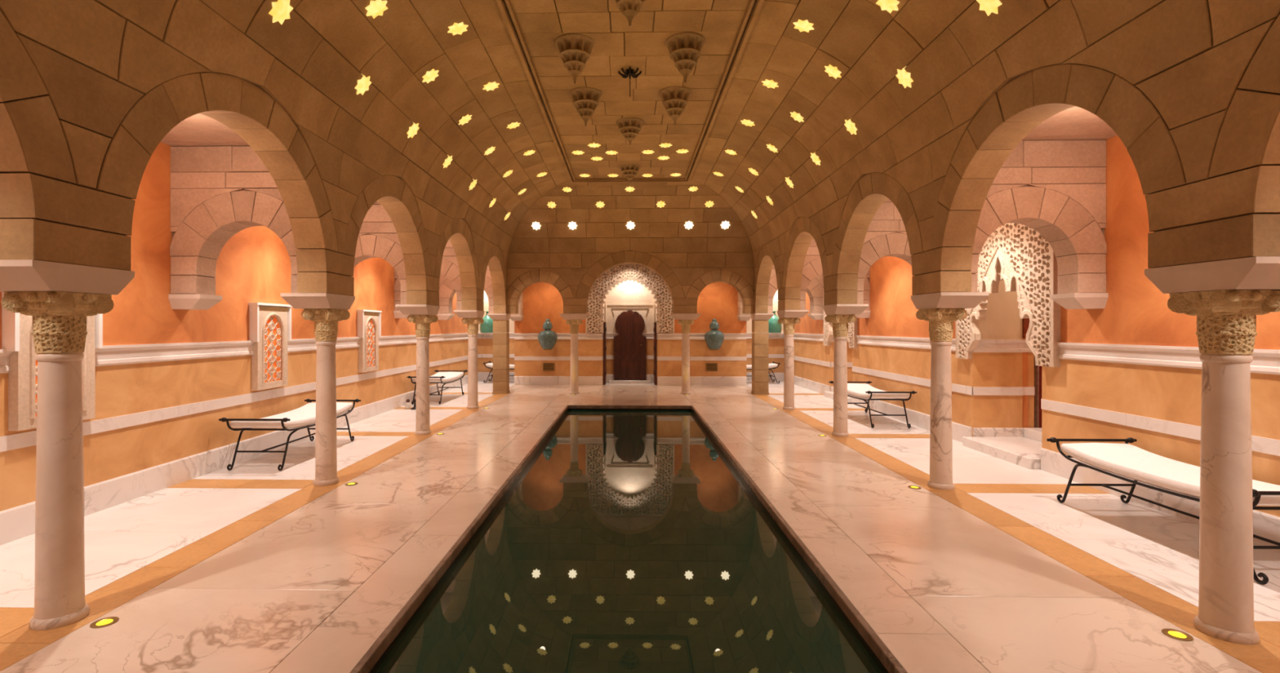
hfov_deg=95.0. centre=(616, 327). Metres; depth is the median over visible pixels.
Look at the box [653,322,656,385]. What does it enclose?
door
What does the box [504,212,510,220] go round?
light
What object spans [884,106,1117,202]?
ceiling
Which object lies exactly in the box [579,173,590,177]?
light
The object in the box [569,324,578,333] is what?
capital
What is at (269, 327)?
screen
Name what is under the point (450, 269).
wall
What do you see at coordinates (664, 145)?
light
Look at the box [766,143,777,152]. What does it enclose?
light
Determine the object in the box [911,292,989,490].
column
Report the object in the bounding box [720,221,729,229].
light
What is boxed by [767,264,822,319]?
wall
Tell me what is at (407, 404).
bottle
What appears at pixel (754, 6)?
trim
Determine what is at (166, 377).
wall
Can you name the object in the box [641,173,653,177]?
light
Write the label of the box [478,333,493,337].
wall shelf
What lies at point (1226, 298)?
column
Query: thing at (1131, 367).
wall
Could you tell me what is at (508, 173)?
light
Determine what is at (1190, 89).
wall
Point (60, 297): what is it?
column
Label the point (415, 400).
candle holder
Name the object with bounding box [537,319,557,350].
lidded jar
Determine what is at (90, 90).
wall
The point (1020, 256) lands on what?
arch panel
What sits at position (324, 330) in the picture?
capital
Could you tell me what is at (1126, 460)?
lounger
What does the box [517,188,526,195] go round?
light
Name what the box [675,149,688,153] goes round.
light
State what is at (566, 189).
light
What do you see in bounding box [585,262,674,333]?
decorative arch
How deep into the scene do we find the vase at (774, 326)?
16.13 m
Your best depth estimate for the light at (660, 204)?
12.43 m
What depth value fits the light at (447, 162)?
7.88 m
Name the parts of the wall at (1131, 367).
baseboard, dado rail, baseboard, baseboard, baseboard, baseboard, dado rail, baseboard, baseboard, dado rail, baseboard, dado rail, baseboard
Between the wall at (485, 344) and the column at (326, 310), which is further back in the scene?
the wall at (485, 344)
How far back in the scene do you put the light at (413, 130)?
6.63 m
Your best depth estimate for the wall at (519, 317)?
15.00 m
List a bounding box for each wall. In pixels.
[0,0,569,313]
[0,142,468,546]
[168,146,298,310]
[353,204,406,304]
[393,240,462,318]
[437,265,493,319]
[477,288,784,381]
[506,179,754,314]
[506,278,524,320]
[514,278,746,385]
[690,0,1279,313]
[737,278,755,320]
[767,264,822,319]
[783,135,1279,552]
[800,238,870,318]
[857,202,912,304]
[970,140,1108,309]
[1022,339,1034,427]
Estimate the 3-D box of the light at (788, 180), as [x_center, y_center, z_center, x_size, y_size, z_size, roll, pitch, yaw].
[2.675,-2.245,9.045,0.151,0.191,0.208,0,0,-12]
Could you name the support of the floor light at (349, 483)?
on the floor
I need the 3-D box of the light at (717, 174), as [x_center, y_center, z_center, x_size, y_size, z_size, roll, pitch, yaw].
[1.878,-2.850,10.826,0.194,0.103,0.196,0,0,-20]
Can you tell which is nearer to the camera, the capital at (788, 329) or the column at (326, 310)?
the column at (326, 310)
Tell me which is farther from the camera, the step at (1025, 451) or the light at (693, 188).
the light at (693, 188)
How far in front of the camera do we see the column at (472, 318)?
10.83 m
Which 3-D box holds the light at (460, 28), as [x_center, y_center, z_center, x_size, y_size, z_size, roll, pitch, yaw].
[-1.511,-2.850,5.558,0.194,0.103,0.196,0,0,23]
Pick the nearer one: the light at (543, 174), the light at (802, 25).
the light at (802, 25)
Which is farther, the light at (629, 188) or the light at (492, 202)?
the light at (629, 188)
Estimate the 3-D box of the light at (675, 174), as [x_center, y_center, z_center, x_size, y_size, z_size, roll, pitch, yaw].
[1.123,-2.919,11.181,0.190,0.060,0.190,0,0,-21]
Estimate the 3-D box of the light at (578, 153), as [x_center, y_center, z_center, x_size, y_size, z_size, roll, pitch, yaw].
[-0.646,-2.919,9.765,0.190,0.060,0.190,0,0,-21]
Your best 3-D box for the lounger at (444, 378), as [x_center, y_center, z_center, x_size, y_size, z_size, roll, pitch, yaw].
[-3.688,1.220,12.186,0.755,0.558,1.666,0,0,1]
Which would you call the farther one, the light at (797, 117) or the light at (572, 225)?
the light at (572, 225)
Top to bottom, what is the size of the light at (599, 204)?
0.153 m
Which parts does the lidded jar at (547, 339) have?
lid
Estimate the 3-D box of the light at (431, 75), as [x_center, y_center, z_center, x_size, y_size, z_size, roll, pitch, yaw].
[-1.946,-2.628,6.096,0.183,0.153,0.203,0,0,-17]
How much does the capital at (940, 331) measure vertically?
0.200 m
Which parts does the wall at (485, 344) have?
baseboard, dado rail, dado rail, baseboard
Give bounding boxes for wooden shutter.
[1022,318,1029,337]
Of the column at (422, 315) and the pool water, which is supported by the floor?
the column at (422, 315)
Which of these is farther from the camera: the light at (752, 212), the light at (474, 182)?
the light at (752, 212)
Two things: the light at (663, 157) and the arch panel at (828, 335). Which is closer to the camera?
the light at (663, 157)
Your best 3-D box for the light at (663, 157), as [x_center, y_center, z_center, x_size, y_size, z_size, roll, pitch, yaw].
[0.804,-2.919,10.074,0.190,0.060,0.190,0,0,-21]
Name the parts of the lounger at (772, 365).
mattress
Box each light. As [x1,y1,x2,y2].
[89,617,119,628]
[268,0,293,24]
[345,482,357,485]
[355,73,371,94]
[364,0,387,18]
[406,121,419,137]
[422,68,439,83]
[442,155,452,168]
[447,22,468,35]
[458,114,471,125]
[468,178,476,190]
[483,81,499,91]
[484,146,495,155]
[488,198,496,207]
[502,170,512,177]
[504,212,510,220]
[506,121,520,128]
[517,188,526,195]
[523,150,535,155]
[531,222,540,230]
[537,172,546,177]
[546,201,555,208]
[562,186,572,192]
[568,222,577,230]
[572,150,584,155]
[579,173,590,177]
[587,142,600,147]
[591,156,602,160]
[595,201,604,208]
[605,151,617,155]
[607,173,618,177]
[624,186,635,191]
[626,221,635,230]
[641,150,654,154]
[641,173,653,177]
[656,200,666,208]
[657,155,669,159]
[658,142,671,147]
[670,173,680,176]
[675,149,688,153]
[684,221,693,229]
[688,186,697,191]
[704,200,714,208]
[712,171,723,176]
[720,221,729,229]
[724,149,736,155]
[734,186,743,192]
[740,119,755,126]
[748,168,758,175]
[751,210,757,218]
[761,79,778,88]
[765,195,773,205]
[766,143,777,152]
[785,177,793,188]
[790,111,804,122]
[792,19,813,32]
[810,152,820,165]
[824,64,841,78]
[844,119,857,134]
[875,0,899,13]
[895,66,913,88]
[907,485,921,489]
[976,0,1002,16]
[1161,628,1193,641]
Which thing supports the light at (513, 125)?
attached to the wall at (90, 90)
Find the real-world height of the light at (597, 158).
0.060 m
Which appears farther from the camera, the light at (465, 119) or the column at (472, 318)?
the column at (472, 318)
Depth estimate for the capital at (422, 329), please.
8.19 m
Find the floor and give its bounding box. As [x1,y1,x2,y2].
[0,380,1279,672]
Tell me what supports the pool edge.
in the floor
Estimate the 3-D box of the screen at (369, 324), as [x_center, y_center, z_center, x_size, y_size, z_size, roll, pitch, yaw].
[-4.082,0.220,9.684,0.105,1.010,0.700,0,0,1]
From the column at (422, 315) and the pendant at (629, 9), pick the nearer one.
the pendant at (629, 9)
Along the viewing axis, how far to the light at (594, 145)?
9.33 m
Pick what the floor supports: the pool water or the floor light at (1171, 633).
the floor light at (1171, 633)
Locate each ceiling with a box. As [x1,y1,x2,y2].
[160,113,380,204]
[509,0,750,178]
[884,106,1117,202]
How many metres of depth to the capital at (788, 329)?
10.70 m
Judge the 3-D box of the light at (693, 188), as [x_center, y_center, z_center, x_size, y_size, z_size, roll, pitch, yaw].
[1.562,-2.850,11.989,0.196,0.103,0.194,0,0,23]
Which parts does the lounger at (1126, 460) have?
knob, leg, rail, leg, knob, rail, mattress, knob, leg, rail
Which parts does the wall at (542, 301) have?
baseboard, dado rail, baseboard, dado rail, baseboard, alfiz moulding, baseboard, dado rail, baseboard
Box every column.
[0,259,134,631]
[280,293,355,486]
[395,304,439,435]
[453,310,484,408]
[559,313,588,394]
[671,313,701,394]
[777,310,808,409]
[822,304,868,436]
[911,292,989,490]
[1144,256,1279,645]
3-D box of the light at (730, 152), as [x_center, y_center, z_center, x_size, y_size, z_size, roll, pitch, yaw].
[1.848,-2.850,9.478,0.194,0.103,0.196,0,0,-20]
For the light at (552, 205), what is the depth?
12.47 m
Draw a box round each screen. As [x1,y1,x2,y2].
[1,292,102,431]
[248,302,291,391]
[356,310,382,373]
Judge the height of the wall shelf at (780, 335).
0.120 m
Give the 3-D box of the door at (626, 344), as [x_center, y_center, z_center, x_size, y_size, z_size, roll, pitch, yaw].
[0.354,0.478,15.816,0.866,1.894,0.081,0,0,1]
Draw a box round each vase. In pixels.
[480,311,493,333]
[768,311,782,333]
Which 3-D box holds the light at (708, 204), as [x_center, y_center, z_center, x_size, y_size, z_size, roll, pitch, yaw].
[1.962,-2.628,12.426,0.203,0.153,0.183,0,0,20]
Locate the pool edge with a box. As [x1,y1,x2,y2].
[351,405,906,672]
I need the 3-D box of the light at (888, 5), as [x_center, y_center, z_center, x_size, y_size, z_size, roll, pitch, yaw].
[2.188,-2.628,4.721,0.183,0.153,0.203,0,0,20]
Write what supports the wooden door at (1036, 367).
hanging from the wall at (1131, 367)
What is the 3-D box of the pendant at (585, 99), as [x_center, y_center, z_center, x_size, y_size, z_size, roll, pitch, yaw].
[-0.386,-2.720,7.311,0.400,0.420,0.400,0,0,1]
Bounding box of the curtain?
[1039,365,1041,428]
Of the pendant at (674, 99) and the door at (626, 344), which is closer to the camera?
the pendant at (674, 99)
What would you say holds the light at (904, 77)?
attached to the wall at (1190, 89)
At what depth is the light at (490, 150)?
8.65 m
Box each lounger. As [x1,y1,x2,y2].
[218,399,360,471]
[406,370,467,404]
[483,361,514,382]
[746,361,780,383]
[828,381,916,428]
[1046,437,1279,585]
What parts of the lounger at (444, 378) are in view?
leg, mattress, leg, rail, rail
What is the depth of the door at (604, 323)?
15.25 m
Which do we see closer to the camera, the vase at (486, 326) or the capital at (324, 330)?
the capital at (324, 330)
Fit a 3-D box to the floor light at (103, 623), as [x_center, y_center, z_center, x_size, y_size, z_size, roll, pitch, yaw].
[-2.599,1.502,2.974,0.112,0.016,0.112,0,0,1]
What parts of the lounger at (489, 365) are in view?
mattress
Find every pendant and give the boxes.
[555,32,594,84]
[569,86,601,126]
[613,0,646,26]
[615,117,644,145]
[618,164,640,182]
[658,86,691,125]
[666,31,705,83]
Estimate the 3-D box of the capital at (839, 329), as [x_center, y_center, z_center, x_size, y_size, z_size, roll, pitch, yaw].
[3.108,0.030,8.147,0.209,0.200,0.209,0,0,1]
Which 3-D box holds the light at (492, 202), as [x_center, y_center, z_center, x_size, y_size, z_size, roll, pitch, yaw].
[-2.237,-2.245,10.500,0.151,0.191,0.208,0,0,15]
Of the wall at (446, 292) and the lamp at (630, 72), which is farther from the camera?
the wall at (446, 292)
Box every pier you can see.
[487,313,511,394]
[750,313,773,395]
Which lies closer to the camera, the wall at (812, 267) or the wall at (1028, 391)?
the wall at (1028, 391)
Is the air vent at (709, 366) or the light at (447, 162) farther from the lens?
the air vent at (709, 366)
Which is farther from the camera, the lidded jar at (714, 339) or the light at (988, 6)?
the lidded jar at (714, 339)
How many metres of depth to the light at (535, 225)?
12.87 m
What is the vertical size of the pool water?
0.260 m
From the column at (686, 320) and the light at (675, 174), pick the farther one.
the column at (686, 320)
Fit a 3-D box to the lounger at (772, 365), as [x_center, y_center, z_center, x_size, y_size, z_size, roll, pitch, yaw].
[3.528,1.220,15.945,1.666,0.558,0.755,0,0,1]
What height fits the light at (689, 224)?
0.191 m
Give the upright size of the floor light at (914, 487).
0.016 m
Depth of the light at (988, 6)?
4.02 m
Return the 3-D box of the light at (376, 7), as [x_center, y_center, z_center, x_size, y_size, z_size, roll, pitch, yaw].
[-1.975,-2.628,4.801,0.183,0.153,0.203,0,0,-17]
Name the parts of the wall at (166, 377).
baseboard, baseboard, dado rail, baseboard, baseboard, baseboard, baseboard, baseboard, baseboard, baseboard, baseboard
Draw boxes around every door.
[603,322,606,385]
[613,310,645,380]
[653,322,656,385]
[1034,355,1039,427]
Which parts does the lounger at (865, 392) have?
rail, leg, mattress, rail, leg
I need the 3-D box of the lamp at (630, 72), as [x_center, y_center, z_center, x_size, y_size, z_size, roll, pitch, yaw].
[0.149,-2.775,6.658,0.252,0.300,0.252,0,0,24]
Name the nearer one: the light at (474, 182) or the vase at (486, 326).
the light at (474, 182)
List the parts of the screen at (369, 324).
white frame, pane, arch moulding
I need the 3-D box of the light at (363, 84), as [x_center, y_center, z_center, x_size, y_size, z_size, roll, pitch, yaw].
[-2.351,-2.245,5.407,0.151,0.191,0.208,0,0,15]
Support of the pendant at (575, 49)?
hanging from the ceiling at (617, 46)
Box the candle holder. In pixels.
[410,399,416,409]
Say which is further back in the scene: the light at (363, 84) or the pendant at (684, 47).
the pendant at (684, 47)
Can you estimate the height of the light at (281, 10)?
0.191 m
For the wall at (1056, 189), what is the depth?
5.36 m
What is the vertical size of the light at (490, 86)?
0.103 m
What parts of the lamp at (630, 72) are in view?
arm, arm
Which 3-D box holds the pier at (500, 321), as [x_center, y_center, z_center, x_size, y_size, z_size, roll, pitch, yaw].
[-2.683,0.593,13.383,0.425,1.815,0.510,0,0,1]
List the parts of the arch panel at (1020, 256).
arch moulding, arch moulding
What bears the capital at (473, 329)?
on the column at (472, 318)
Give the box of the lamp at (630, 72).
[617,66,641,97]
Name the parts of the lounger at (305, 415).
knob, leg, rail, rail, knob, leg, mattress, leg, rail, rail, leg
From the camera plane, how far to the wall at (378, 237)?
8.16 m
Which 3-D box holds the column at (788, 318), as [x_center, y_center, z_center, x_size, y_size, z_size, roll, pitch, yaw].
[3.216,0.593,10.781,0.454,1.815,0.564,0,0,1]
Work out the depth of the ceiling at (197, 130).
5.23 m
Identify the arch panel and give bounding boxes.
[822,277,857,348]
[955,222,1060,367]
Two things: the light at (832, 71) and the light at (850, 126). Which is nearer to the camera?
the light at (832, 71)
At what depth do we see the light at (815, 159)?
7.75 m
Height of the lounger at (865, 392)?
0.558 m
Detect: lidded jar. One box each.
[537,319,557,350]
[704,319,724,350]
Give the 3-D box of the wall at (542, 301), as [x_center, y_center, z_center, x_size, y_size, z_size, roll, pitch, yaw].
[0.349,-0.095,15.598,6.040,3.250,0.756,0,0,1]
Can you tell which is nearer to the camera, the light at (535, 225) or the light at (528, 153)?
the light at (528, 153)
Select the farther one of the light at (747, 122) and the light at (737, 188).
the light at (737, 188)
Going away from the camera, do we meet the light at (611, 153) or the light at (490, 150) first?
the light at (490, 150)
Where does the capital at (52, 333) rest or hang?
on the column at (60, 297)
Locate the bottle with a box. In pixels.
[404,399,410,408]
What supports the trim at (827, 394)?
attached to the wall at (1131, 367)
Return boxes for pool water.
[374,410,882,672]
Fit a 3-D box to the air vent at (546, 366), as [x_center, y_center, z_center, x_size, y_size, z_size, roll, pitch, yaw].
[-1.778,1.030,15.294,0.300,0.210,0.020,0,0,1]
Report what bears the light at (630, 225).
attached to the wall at (687, 260)
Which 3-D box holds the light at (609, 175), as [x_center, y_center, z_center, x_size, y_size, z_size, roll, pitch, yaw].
[-0.072,-2.919,11.230,0.190,0.060,0.190,0,0,-21]
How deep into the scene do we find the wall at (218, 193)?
5.54 m
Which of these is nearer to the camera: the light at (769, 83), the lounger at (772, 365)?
the light at (769, 83)
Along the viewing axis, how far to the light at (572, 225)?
12.85 m
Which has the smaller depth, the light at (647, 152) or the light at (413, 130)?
the light at (413, 130)
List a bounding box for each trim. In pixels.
[495,0,764,182]
[824,391,851,403]
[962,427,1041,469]
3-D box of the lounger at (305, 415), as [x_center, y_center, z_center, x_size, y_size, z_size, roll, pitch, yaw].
[-3.766,1.220,6.926,0.755,0.558,1.666,0,0,1]
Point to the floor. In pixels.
(254, 566)
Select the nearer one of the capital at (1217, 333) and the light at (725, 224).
the capital at (1217, 333)
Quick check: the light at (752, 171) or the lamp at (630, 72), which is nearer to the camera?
the lamp at (630, 72)
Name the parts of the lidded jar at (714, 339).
lid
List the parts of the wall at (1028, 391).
dado rail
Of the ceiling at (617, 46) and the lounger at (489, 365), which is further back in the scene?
the lounger at (489, 365)
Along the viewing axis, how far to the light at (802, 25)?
5.49 m
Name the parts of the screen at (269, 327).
white frame, pane, arch moulding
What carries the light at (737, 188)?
attached to the wall at (1190, 89)
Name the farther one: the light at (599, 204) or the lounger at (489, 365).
the lounger at (489, 365)
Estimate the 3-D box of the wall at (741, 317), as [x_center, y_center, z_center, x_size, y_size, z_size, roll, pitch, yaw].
[3.246,-0.948,14.281,0.300,1.545,1.820,0,0,1]
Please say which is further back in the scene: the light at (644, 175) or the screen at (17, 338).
the light at (644, 175)
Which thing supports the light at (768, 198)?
attached to the wall at (1190, 89)
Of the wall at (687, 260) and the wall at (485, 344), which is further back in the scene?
the wall at (485, 344)
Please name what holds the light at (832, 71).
attached to the wall at (1190, 89)
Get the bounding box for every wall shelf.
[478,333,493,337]
[768,333,783,337]
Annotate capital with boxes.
[31,313,87,353]
[314,320,337,341]
[414,322,430,337]
[466,324,478,334]
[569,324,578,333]
[681,324,690,333]
[782,324,795,334]
[832,322,848,337]
[928,320,953,342]
[1195,312,1257,355]
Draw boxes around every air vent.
[542,363,554,371]
[706,363,717,371]
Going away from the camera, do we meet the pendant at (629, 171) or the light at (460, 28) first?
the light at (460, 28)
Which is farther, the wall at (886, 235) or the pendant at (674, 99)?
the wall at (886, 235)
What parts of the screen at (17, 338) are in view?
pane, white frame, arch moulding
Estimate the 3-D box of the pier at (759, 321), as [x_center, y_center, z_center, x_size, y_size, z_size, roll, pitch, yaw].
[3.280,0.593,13.250,0.425,1.815,0.510,0,0,1]
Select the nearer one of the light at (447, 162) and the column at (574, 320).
the light at (447, 162)
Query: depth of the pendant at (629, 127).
8.26 m

